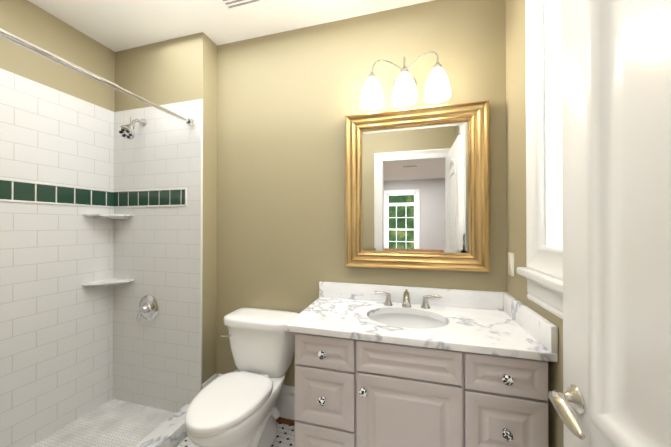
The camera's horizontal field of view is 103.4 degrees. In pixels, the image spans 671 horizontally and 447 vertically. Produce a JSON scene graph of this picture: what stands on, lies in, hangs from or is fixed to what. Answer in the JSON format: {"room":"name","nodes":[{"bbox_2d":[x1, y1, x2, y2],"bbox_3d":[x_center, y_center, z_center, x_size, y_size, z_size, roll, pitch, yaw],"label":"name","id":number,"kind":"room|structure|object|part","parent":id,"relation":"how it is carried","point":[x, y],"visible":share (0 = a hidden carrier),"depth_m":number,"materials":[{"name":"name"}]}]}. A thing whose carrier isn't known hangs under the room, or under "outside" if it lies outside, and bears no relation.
{"room":"bathroom","nodes":[
{"label":"bathroom","id":0,"kind":"room"},
{"bbox_2d":[0,0,114,111],"bbox_3d":[-1.950,0.011,1.461,0.140,2.700,1.840,0,0,15],"label":"wall","id":1,"kind":"structure","parent":0,"point":[29,21],"depth_m":1.71,"materials":[{"name":"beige paint"}]},
{"bbox_2d":[0,68,113,446],"bbox_3d":[-1.899,0.248,1.360,0.012,2.225,1.435,0,0,15],"label":"wall tile","id":2,"kind":"structure","parent":1,"relation":"attached to","point":[56,344],"depth_m":1.69,"materials":[{"name":"white tile"}]},
{"bbox_2d":[0,199,112,207],"bbox_3d":[-1.891,-0.130,1.354,0.007,0.012,1.423,0,0,15],"label":"liner","id":3,"kind":"object","parent":2,"relation":"attached to","point":[6,200],"visible":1,"depth_m":1.68,"materials":[{"name":"white"}]},
{"bbox_2d":[0,180,113,205],"bbox_3d":[-1.894,-0.189,1.355,0.003,0.106,1.423,0,0,15],"label":"accent tile","id":4,"kind":"object","parent":2,"relation":"attached to","point":[11,190],"depth_m":1.69,"materials":[{"name":"green tile"}]},
{"bbox_2d":[0,178,113,192],"bbox_3d":[-1.891,-0.248,1.355,0.007,0.012,1.423,0,0,15],"label":"liner","id":5,"kind":"object","parent":2,"relation":"attached to","point":[14,180],"visible":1,"depth_m":1.68,"materials":[{"name":"white tile"}]},
{"bbox_2d":[115,32,216,383],"bbox_3d":[-1.284,0.015,2.086,0.820,2.700,0.285,0,0,15],"label":"wall","id":6,"kind":"structure","parent":0,"point":[179,69],"depth_m":1.93,"materials":[{"name":"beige paint"}]},
{"bbox_2d":[82,278,133,285],"bbox_3d":[-1.636,0.434,1.912,0.205,0.030,0.205,0,0,15],"label":"corner shelf","id":7,"kind":"object","parent":6,"relation":"attached to","point":[114,281],"visible":0.98,"depth_m":1.92,"materials":[{"name":"stone"}]},
{"bbox_2d":[82,214,133,218],"bbox_3d":[-1.636,-0.051,1.915,0.205,0.030,0.205,0,0,15],"label":"corner shelf","id":8,"kind":"object","parent":6,"relation":"attached to","point":[107,216],"visible":1,"depth_m":1.91,"materials":[{"name":"stone"}]},
{"bbox_2d":[113,99,200,412],"bbox_3d":[-1.317,0.252,1.939,0.808,2.225,0.012,0,0,15],"label":"wall tile","id":9,"kind":"structure","parent":6,"relation":"attached to","point":[156,255],"depth_m":1.92,"materials":[{"name":"white tile"}]},
{"bbox_2d":[0,28,194,126],"bbox_3d":[-1.187,-0.705,1.167,0.054,0.054,1.423,0,0,15],"label":"shower rod","id":10,"kind":"object","parent":9,"relation":"attached to","point":[190,122],"visible":1,"depth_m":1.21,"materials":[{"name":"silver metal"}]},
{"bbox_2d":[117,117,145,139],"bbox_3d":[-1.428,-0.681,1.869,0.121,0.193,0.194,0,0,15],"label":"shower head","id":11,"kind":"object","parent":9,"relation":"attached to","point":[127,131],"visible":1,"depth_m":1.82},
{"bbox_3d":[-1.436,-0.731,1.920,0.037,0.064,0.095,0,0,15],"label":"arm","id":12,"kind":"part","parent":11,"relation":"part of"},
{"bbox_2d":[136,295,159,321],"bbox_3d":[-1.372,0.614,1.910,0.184,0.184,0.070,0,0,15],"label":"shower valve","id":13,"kind":"object","parent":9,"relation":"attached to","point":[149,308],"visible":1,"depth_m":1.92,"materials":[{"name":"silver metal"}]},
{"bbox_3d":[-1.392,0.651,1.892,0.056,0.100,0.026,0,0,15],"label":"lever","id":14,"kind":"part","parent":13,"relation":"part of","materials":[{"name":"silver metal"}]},
{"bbox_2d":[113,188,184,192],"bbox_3d":[-1.377,-0.244,1.949,0.688,0.012,0.007,0,0,15],"label":"liner","id":15,"kind":"object","parent":9,"relation":"attached to","point":[151,190],"visible":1,"depth_m":1.94,"materials":[{"name":"white tile"}]},
{"bbox_2d":[114,190,184,205],"bbox_3d":[-1.381,-0.185,1.953,0.678,0.106,0.003,0,0,15],"label":"accent tile","id":16,"kind":"object","parent":9,"relation":"attached to","point":[162,197],"depth_m":1.95,"materials":[{"name":"green tile"}]},
{"bbox_2d":[113,205,185,207],"bbox_3d":[-1.377,-0.127,1.948,0.688,0.012,0.007,0,0,15],"label":"liner","id":17,"kind":"object","parent":9,"relation":"attached to","point":[148,206],"visible":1,"depth_m":1.94,"materials":[{"name":"white"}]},
{"bbox_2d":[185,188,186,205],"bbox_3d":[-1.049,-0.186,1.860,0.012,0.130,0.007,0,0,15],"label":"liner","id":18,"kind":"object","parent":9,"relation":"attached to","point":[186,196],"visible":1,"depth_m":1.86,"materials":[{"name":"white"}]},
{"bbox_2d":[200,99,202,390],"bbox_3d":[-0.927,0.250,1.833,0.008,2.228,0.014,0,0,15],"label":"tile trim","id":19,"kind":"structure","parent":6,"relation":"attached to","point":[201,229],"depth_m":1.83,"materials":[{"name":"white"}]},
{"bbox_2d":[202,373,217,388],"bbox_3d":[-0.898,1.221,1.901,0.018,0.215,0.145,0,0,15],"label":"baseboard","id":20,"kind":"structure","parent":6,"relation":"attached to","point":[209,380],"depth_m":1.90,"materials":[{"name":"white wood"}]},
{"bbox_2d":[28,0,433,51],"bbox_3d":[-0.546,-1.391,1.089,3.050,0.100,1.840,0,0,15],"label":"ceiling","id":21,"kind":"structure","parent":0,"point":[116,25],"depth_m":1.71,"materials":[{"name":"white paint"}]},
{"bbox_2d":[220,0,263,9],"bbox_3d":[-0.582,-1.331,1.492,0.250,0.013,0.260,0,0,15],"label":"ceiling vent","id":22,"kind":"object","parent":21,"relation":"in","point":[231,4],"visible":1,"depth_m":1.59,"materials":[{"name":"white metal"}]},
{"bbox_2d":[177,422,294,446],"bbox_3d":[-0.546,1.409,1.072,3.050,0.100,1.840,0,0,15],"label":"floor","id":23,"kind":"structure","parent":0,"point":[285,436],"depth_m":1.67,"materials":[{"name":"white tile"}]},
{"bbox_2d":[31,398,174,446],"bbox_3d":[-1.562,1.348,1.256,0.688,0.025,1.423,0,0,15],"label":"pan","id":24,"kind":"object","parent":23,"relation":"on","point":[112,422],"visible":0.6,"depth_m":1.74,"materials":[{"name":"tile"}]},
{"bbox_2d":[134,404,189,446],"bbox_3d":[-1.164,1.307,1.154,0.135,0.105,1.434,0,0,15],"label":"curb","id":25,"kind":"object","parent":23,"relation":"on","point":[170,431],"visible":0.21,"depth_m":1.61,"materials":[{"name":"stone"}]},
{"bbox_2d":[185,308,298,446],"bbox_3d":[-0.540,0.977,1.516,0.476,0.770,0.684,0,0,15],"label":"toilet","id":26,"kind":"object","parent":23,"relation":"on","point":[237,407],"visible":1,"depth_m":1.54,"materials":[{"name":"white ceramic"}]},
{"bbox_3d":[-0.569,0.936,1.412,0.372,0.049,0.466,0,0,15],"label":"seat","id":27,"kind":"part","parent":26,"relation":"part of","materials":[{"name":"white plastic"}]},
{"bbox_3d":[-0.542,1.162,1.510,0.374,0.400,0.660,0,0,15],"label":"bowl","id":28,"kind":"part","parent":26,"relation":"part of","materials":[{"name":"white ceramic"}]},
{"bbox_3d":[-0.482,0.622,1.733,0.476,0.057,0.240,0,0,15],"label":"tank lid","id":29,"kind":"part","parent":26,"relation":"part of","materials":[{"name":"white ceramic"}]},
{"bbox_3d":[-0.480,0.807,1.741,0.444,0.317,0.220,0,0,15],"label":"tank","id":30,"kind":"part","parent":26,"relation":"part of","materials":[{"name":"white ceramic"}]},
{"bbox_2d":[285,281,557,446],"bbox_3d":[0.353,0.871,1.351,1.092,0.980,0.553,0,0,15],"label":"bathroom vanity","id":31,"kind":"object","parent":23,"relation":"on","point":[376,365],"visible":1,"depth_m":1.15,"materials":[{"name":"grey wood"}]},
{"bbox_3d":[-0.060,0.802,1.199,0.038,0.038,0.038,0,0,15],"label":"knob","id":32,"kind":"part","parent":31,"relation":"part of","materials":[{"name":"metal"}]},
{"bbox_3d":[-0.060,0.593,1.200,0.038,0.038,0.038,0,0,15],"label":"knob","id":33,"kind":"part","parent":31,"relation":"part of","materials":[{"name":"metal"}]},
{"bbox_3d":[-0.053,1.093,1.224,0.287,0.305,0.018,0,0,15],"label":"drawer","id":34,"kind":"part","parent":31,"relation":"part of","materials":[{"name":"grey wood"}]},
{"bbox_3d":[-0.053,0.802,1.226,0.287,0.255,0.018,0,0,15],"label":"drawer","id":35,"kind":"part","parent":31,"relation":"part of","materials":[{"name":"grey wood"}]},
{"bbox_3d":[-0.053,0.594,1.228,0.287,0.143,0.018,0,0,15],"label":"drawer","id":36,"kind":"part","parent":31,"relation":"part of","materials":[{"name":"grey wood"}]},
{"bbox_3d":[0.122,0.730,1.150,0.038,0.038,0.038,0,0,15],"label":"knob","id":37,"kind":"part","parent":31,"relation":"part of","materials":[{"name":"metal"}]},
{"bbox_3d":[0.304,0.954,1.129,0.433,0.580,0.018,0,0,15],"label":"door","id":38,"kind":"part","parent":31,"relation":"part of","materials":[{"name":"grey wood"}]},
{"bbox_2d":[285,297,557,361],"bbox_3d":[0.357,0.497,1.366,1.092,0.032,0.525,0,0,15],"label":"countertop","id":39,"kind":"structure","parent":31,"relation":"on","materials":[{"name":"stone"}]},
{"bbox_2d":[373,291,392,305],"bbox_3d":[0.284,0.443,1.581,0.114,0.079,0.054,0,0,15],"label":"handle","id":40,"kind":"object","parent":39,"relation":"on","point":[388,302],"depth_m":1.57,"materials":[{"name":"silver metal"}]},
{"bbox_2d":[402,289,411,307],"bbox_3d":[0.404,0.434,1.507,0.056,0.096,0.136,0,0,15],"label":"faucet","id":41,"kind":"object","parent":39,"relation":"on","point":[406,303],"depth_m":1.51,"materials":[{"name":"silver metal"}]},
{"bbox_2d":[369,313,446,328],"bbox_3d":[0.366,0.581,1.364,0.449,0.135,0.335,0,0,15],"label":"sink","id":42,"kind":"object","parent":39,"relation":"in","point":[405,320],"depth_m":1.50,"materials":[{"name":"white ceramic"}]},
{"bbox_2d":[421,295,441,308],"bbox_3d":[0.545,0.442,1.510,0.114,0.079,0.054,0,0,15],"label":"handle","id":43,"kind":"object","parent":39,"relation":"on","point":[425,305],"depth_m":1.50,"materials":[{"name":"silver metal"}]},
{"bbox_3d":[0.660,0.592,1.035,0.284,0.143,0.018,0,0,15],"label":"drawer","id":44,"kind":"part","parent":31,"relation":"part of","materials":[{"name":"grey wood"}]},
{"bbox_3d":[0.660,0.801,1.033,0.284,0.255,0.018,0,0,15],"label":"drawer","id":45,"kind":"part","parent":31,"relation":"part of","materials":[{"name":"grey wood"}]},
{"bbox_3d":[0.652,0.801,1.006,0.038,0.038,0.038,0,0,15],"label":"knob","id":46,"kind":"part","parent":31,"relation":"part of","materials":[{"name":"metal"}]},
{"bbox_3d":[0.652,0.592,1.008,0.038,0.038,0.038,0,0,15],"label":"knob","id":47,"kind":"part","parent":31,"relation":"part of","materials":[{"name":"metal"}]},
{"bbox_2d":[216,0,506,385],"bbox_3d":[0.139,0.013,1.776,2.090,2.700,0.140,0,0,15],"label":"wall","id":48,"kind":"structure","parent":0,"point":[288,102],"depth_m":1.78,"materials":[{"name":"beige paint"}]},
{"bbox_2d":[218,373,294,425],"bbox_3d":[-0.479,1.238,1.851,0.817,0.251,0.024,0,0,15],"label":"baseboard","id":49,"kind":"structure","parent":48,"relation":"attached to","point":[286,403],"depth_m":1.81,"materials":[{"name":"white wood"}]},
{"bbox_2d":[360,51,450,109],"bbox_3d":[0.400,-0.849,1.556,0.515,0.272,0.156,0,0,15],"label":"sconce","id":50,"kind":"object","parent":48,"relation":"attached to","point":[437,88],"visible":1,"depth_m":1.53,"materials":[{"name":"white glass"}]},
{"bbox_3d":[0.220,-0.794,1.599,0.145,0.163,0.145,0,0,15],"label":"lamp shade","id":51,"kind":"part","parent":50,"relation":"part of","materials":[{"name":"white glass"}]},
{"bbox_3d":[0.309,-0.934,1.575,0.193,0.097,0.008,0,0,15],"label":"arm","id":52,"kind":"part","parent":50,"relation":"part of"},
{"bbox_3d":[0.403,-0.794,1.549,0.145,0.163,0.145,0,0,15],"label":"lamp shade","id":53,"kind":"part","parent":50,"relation":"part of","materials":[{"name":"white glass"}]},
{"bbox_3d":[0.422,-0.853,1.620,0.145,0.116,0.022,0,0,15],"label":"plate","id":54,"kind":"part","parent":50,"relation":"part of","materials":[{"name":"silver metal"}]},
{"bbox_3d":[0.493,-0.934,1.525,0.185,0.097,0.008,0,0,15],"label":"arm","id":55,"kind":"part","parent":50,"relation":"part of"},
{"bbox_3d":[0.577,-0.795,1.502,0.145,0.163,0.145,0,0,15],"label":"lamp shade","id":56,"kind":"part","parent":50,"relation":"part of","materials":[{"name":"white glass"}]},
{"bbox_2d":[319,281,502,310],"bbox_3d":[0.412,0.432,1.612,1.070,0.100,0.022,0,0,15],"label":"backsplash","id":57,"kind":"structure","parent":48,"relation":"attached to","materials":[{"name":"stone"}]},
{"bbox_2d":[345,100,489,272],"bbox_3d":[0.463,-0.208,1.593,0.820,0.960,0.044,0,0,15],"label":"mirror","id":58,"kind":"object","parent":48,"relation":"attached to","point":[417,188],"visible":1,"depth_m":1.59,"materials":[{"name":"gold metal"}]},
{"bbox_3d":[0.467,-0.208,1.609,0.624,0.764,0.004,0,0,15],"label":"glass","id":59,"kind":"part","parent":58,"relation":"part of","materials":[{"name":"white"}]},
{"bbox_2d":[506,0,563,446],"bbox_3d":[0.821,0.076,0.638,0.180,2.560,1.700,0,0,15],"label":"wall","id":60,"kind":"structure","parent":0,"point":[515,130],"depth_m":1.32,"materials":[{"name":"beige paint"}]},
{"bbox_2d":[508,252,513,276],"bbox_3d":[0.931,0.216,1.407,0.009,0.120,0.075,0,0,15],"label":"light switch","id":61,"kind":"object","parent":60,"relation":"attached to","point":[511,264],"visible":1,"depth_m":1.40,"materials":[{"name":"beige plastic"}]},
{"bbox_2d":[517,267,562,293],"bbox_3d":[0.798,0.211,0.716,0.205,0.032,0.980,0,0,15],"label":"stool","id":62,"kind":"object","parent":60,"relation":"on","point":[548,281],"visible":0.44,"depth_m":0.99,"materials":[{"name":"white wood"}]},
{"bbox_2d":[526,278,562,318],"bbox_3d":[0.736,0.279,0.732,0.034,0.105,0.940,0,0,15],"label":"apron","id":63,"kind":"object","parent":60,"relation":"attached to","point":[547,298],"visible":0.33,"depth_m":1.02,"materials":[{"name":"white"}]},
{"bbox_3d":[0.466,0.287,0.042,0.035,2.108,0.115,0,0,15],"label":"stile","id":64,"kind":"object","parent":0,"visible":0},
{"bbox_2d":[561,0,670,446],"bbox_3d":[0.568,0.289,0.419,0.053,2.108,0.665,0,0,15],"label":"door","id":65,"kind":"structure","parent":64,"relation":"attached to","point":[628,69],"depth_m":0.56,"materials":[{"name":"white wood"}]},
{"bbox_2d":[549,384,585,414],"bbox_3d":[0.593,0.452,0.688,0.058,0.066,0.066,0,0,15],"label":"rose","id":66,"kind":"object","parent":65,"relation":"attached to","point":[575,400],"depth_m":0.67,"materials":[{"name":"silver metal"}]},
{"bbox_3d":[0.579,0.452,0.692,0.030,0.021,0.021,0,0,15],"label":"door handle neck","id":67,"kind":"part","parent":66,"relation":"part of","materials":[{"name":"silver metal"}]},
{"bbox_2d":[548,390,584,439],"bbox_3d":[0.558,0.460,0.642,0.025,0.038,0.131,0,0,15],"label":"lever","id":68,"kind":"object","parent":66,"relation":"attached to","point":[564,411],"visible":0.94,"depth_m":0.64,"materials":[{"name":"silver metal"}]},
{"bbox_3d":[0.640,0.291,0.684,0.035,2.108,0.115,0,0,15],"label":"latch-side door stile","id":69,"kind":"part","parent":65,"relation":"part of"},
{"bbox_3d":[0.553,0.560,0.361,0.035,0.190,0.550,0,0,15],"label":"door rail","id":70,"kind":"part","parent":65,"relation":"part of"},
{"bbox_3d":[0.821,-1.274,0.646,0.180,0.140,1.700,0,0,15],"label":"wall","id":71,"kind":"structure","parent":0,"visible":0},
{"bbox_2d":[525,0,562,280],"bbox_3d":[0.816,-0.558,0.716,0.188,1.510,0.920,0,0,15],"label":"window","id":72,"kind":"structure","parent":71,"relation":"in","point":[541,257],"depth_m":1.07,"materials":[{"name":"white wood"}]}
]}

